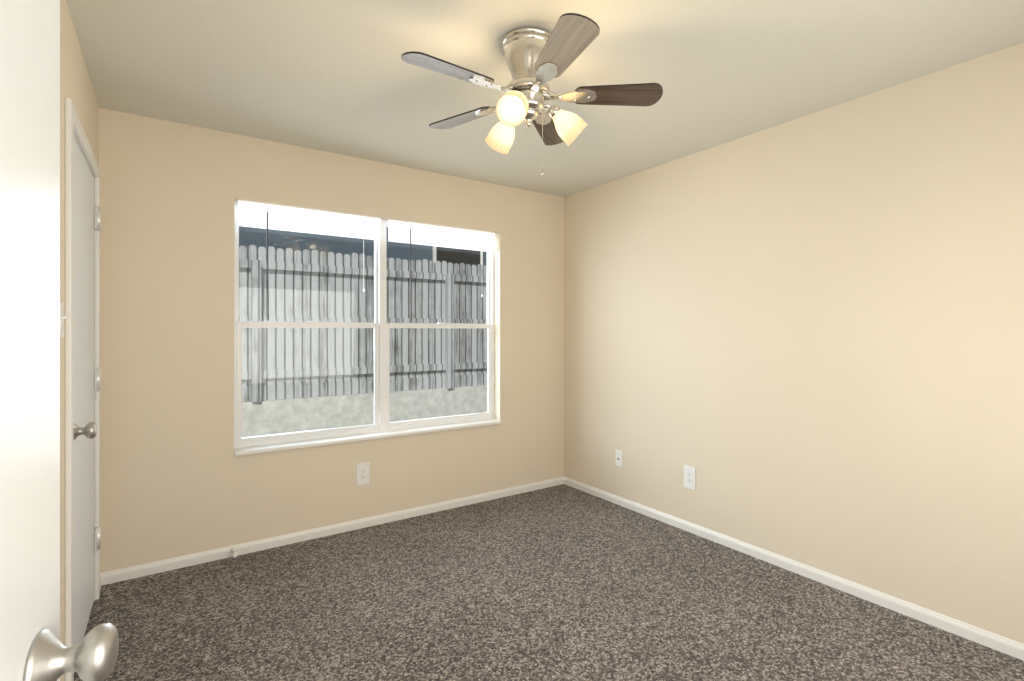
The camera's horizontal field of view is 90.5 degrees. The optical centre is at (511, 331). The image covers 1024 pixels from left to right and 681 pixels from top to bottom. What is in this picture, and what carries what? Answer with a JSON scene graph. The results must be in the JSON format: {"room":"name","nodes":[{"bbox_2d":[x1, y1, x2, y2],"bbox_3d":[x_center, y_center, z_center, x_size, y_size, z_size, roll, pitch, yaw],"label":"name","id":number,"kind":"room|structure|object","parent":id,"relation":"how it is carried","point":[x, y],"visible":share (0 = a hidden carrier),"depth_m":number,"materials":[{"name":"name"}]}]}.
{"room":"empty bedroom","nodes":[
{"label":"empty bedroom","id":0,"kind":"room"},
{"bbox_2d":[60,0,98,680],"bbox_3d":[-1.135,0.076,1.048,0.120,2.440,3.650,0,0,-34],"label":"wall","id":1,"kind":"structure","parent":0,"point":[76,87],"depth_m":1.73,"materials":[{"name":"paint"}]},
{"bbox_2d":[0,0,118,680],"bbox_3d":[-0.381,0.274,0.273,0.225,2.025,0.847,0,0,-34],"label":"entry door","id":2,"kind":"structure","parent":1,"relation":"in","point":[33,647],"depth_m":0.56,"materials":[{"name":"painted wood"},{"name":"satin nickel"}]},
{"bbox_2d":[60,302,67,336],"bbox_3d":[-1.465,-0.039,1.658,0.020,0.115,0.070,0,0,-34],"label":"switch plate","id":3,"kind":"object","parent":1,"relation":"attached to","point":[62,317],"visible":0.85,"depth_m":1.65,"materials":[{"name":"white"}]},
{"bbox_2d":[65,98,100,680],"bbox_3d":[-1.805,0.247,2.098,0.193,2.097,0.914,0,0,-34],"label":"door","id":4,"kind":"structure","parent":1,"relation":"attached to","point":[94,344],"depth_m":2.04,"materials":[{"name":"white wood"}]},
{"bbox_2d":[99,108,563,572],"bbox_3d":[-1.205,0.076,3.304,4.200,2.440,0.160,0,0,-34],"label":"wall","id":5,"kind":"structure","parent":0,"point":[178,478],"depth_m":2.92,"materials":[{"name":"paint"}]},
{"bbox_2d":[100,476,563,584],"bbox_3d":[-0.830,1.266,3.454,3.090,0.060,0.013,0,0,-34],"label":"baseboard","id":6,"kind":"structure","parent":5,"relation":"attached to","point":[127,573],"depth_m":3.15,"materials":[{"name":"white wood"}]},
{"bbox_2d":[230,547,237,557],"bbox_3d":[-1.576,1.256,2.880,0.032,0.032,0.096,0,0,-34],"label":"door stop","id":7,"kind":"object","parent":6,"relation":"attached to","point":[234,552],"visible":1,"depth_m":2.88,"materials":[{"name":"white rubber"}]},
{"bbox_2d":[356,462,369,485],"bbox_3d":[-0.984,0.941,3.352,0.088,0.144,0.008,0,0,-34],"label":"electrical outlet","id":8,"kind":"object","parent":5,"relation":"attached to","point":[362,473],"visible":1,"depth_m":3.35,"materials":[{"name":"white plastic"}]},
{"bbox_2d":[234,200,494,447],"bbox_3d":[-0.899,-0.035,3.520,1.830,1.478,0.126,0,0,-34],"label":"window","id":9,"kind":"structure","parent":5,"relation":"in","point":[264,216],"depth_m":3.48,"materials":[{"name":"white plastic"}]},
{"bbox_2d":[234,419,501,455],"bbox_3d":[-0.872,0.705,3.481,1.830,0.022,0.122,0,0,-34],"label":"window sill","id":10,"kind":"structure","parent":5,"relation":"attached to","point":[308,443],"depth_m":3.34,"materials":[{"name":"white wood"}]},
{"bbox_2d":[66,0,1023,196],"bbox_3d":[-0.135,-1.214,1.728,4.200,0.140,3.970,0,0,-34],"label":"ceiling","id":11,"kind":"structure","parent":0,"point":[338,77],"depth_m":2.19,"materials":[{"name":"paint"}]},
{"bbox_2d":[401,13,662,175],"bbox_3d":[0.033,-0.877,1.979,0.969,0.533,1.007,0,0,-34],"label":"ceiling fan","id":12,"kind":"object","parent":11,"relation":"hanging from","point":[537,59],"visible":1,"depth_m":1.94,"materials":[{"name":"silver metal"}]},
{"bbox_2d":[74,484,1023,680],"bbox_3d":[-0.135,1.346,1.728,4.200,0.100,3.970,0,0,-34],"label":"floor","id":13,"kind":"structure","parent":0,"point":[563,582],"depth_m":2.33,"materials":[{"name":"carpet"}]},
{"bbox_2d":[564,42,1023,643],"bbox_3d":[1.581,0.076,2.797,0.160,2.440,3.810,0,0,-34],"label":"wall","id":14,"kind":"structure","parent":0,"point":[800,340],"depth_m":2.57,"materials":[{"name":"paint"}]},
{"bbox_2d":[615,450,622,466],"bbox_3d":[0.796,0.951,3.794,0.017,0.115,0.070,0,0,-34],"label":"outlet","id":15,"kind":"object","parent":14,"relation":"attached to","point":[618,458],"visible":1,"depth_m":3.79,"materials":[{"name":"white plastic"}]},
{"bbox_2d":[684,465,694,489],"bbox_3d":[1.149,0.946,3.283,0.008,0.144,0.088,0,0,-34],"label":"electrical outlet","id":16,"kind":"object","parent":14,"relation":"attached to","point":[689,477],"visible":1,"depth_m":3.28,"materials":[{"name":"white plastic"}]},
{"bbox_2d":[564,476,1023,660],"bbox_3d":[1.464,1.266,2.815,0.013,0.060,3.650,0,0,-34],"label":"baseboard","id":17,"kind":"structure","parent":14,"relation":"attached to","point":[1007,646],"depth_m":2.56,"materials":[{"name":"white wood"}]},
{"label":"outside","id":18,"kind":"structure","parent":0,"visible":0},
{"bbox_3d":[-5.749,1.746,11.502,28.000,0.200,18.510,0,0,-34],"label":"ground","id":19,"kind":"structure","parent":18,"visible":0},
{"bbox_2d":[242,385,486,437],"bbox_3d":[-2.253,1.221,6.358,28.000,0.850,0.350,0,0,-34],"label":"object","id":20,"kind":"structure","parent":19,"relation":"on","point":[479,392],"depth_m":6.30,"materials":[{"name":"beige gravel"}]},
{"bbox_2d":[239,245,486,401],"bbox_3d":[-1.768,-0.103,6.537,19.004,1.793,0.162,0,0,-34],"label":"fence","id":21,"kind":"object","parent":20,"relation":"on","point":[396,335],"depth_m":6.40,"materials":[{"name":"grey wood"}]},
{"bbox_3d":[-6.652,1.246,12.830,28.000,0.800,15.300,0,0,-34],"label":"ground","id":22,"kind":"structure","parent":19,"relation":"on","visible":0},
{"bbox_2d":[239,226,486,265],"bbox_3d":[-6.182,-1.279,13.028,23.600,4.250,8.300,0,0,-34],"label":"house","id":23,"kind":"structure","parent":22,"relation":"on","point":[343,249],"depth_m":10.40,"materials":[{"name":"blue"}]}
]}

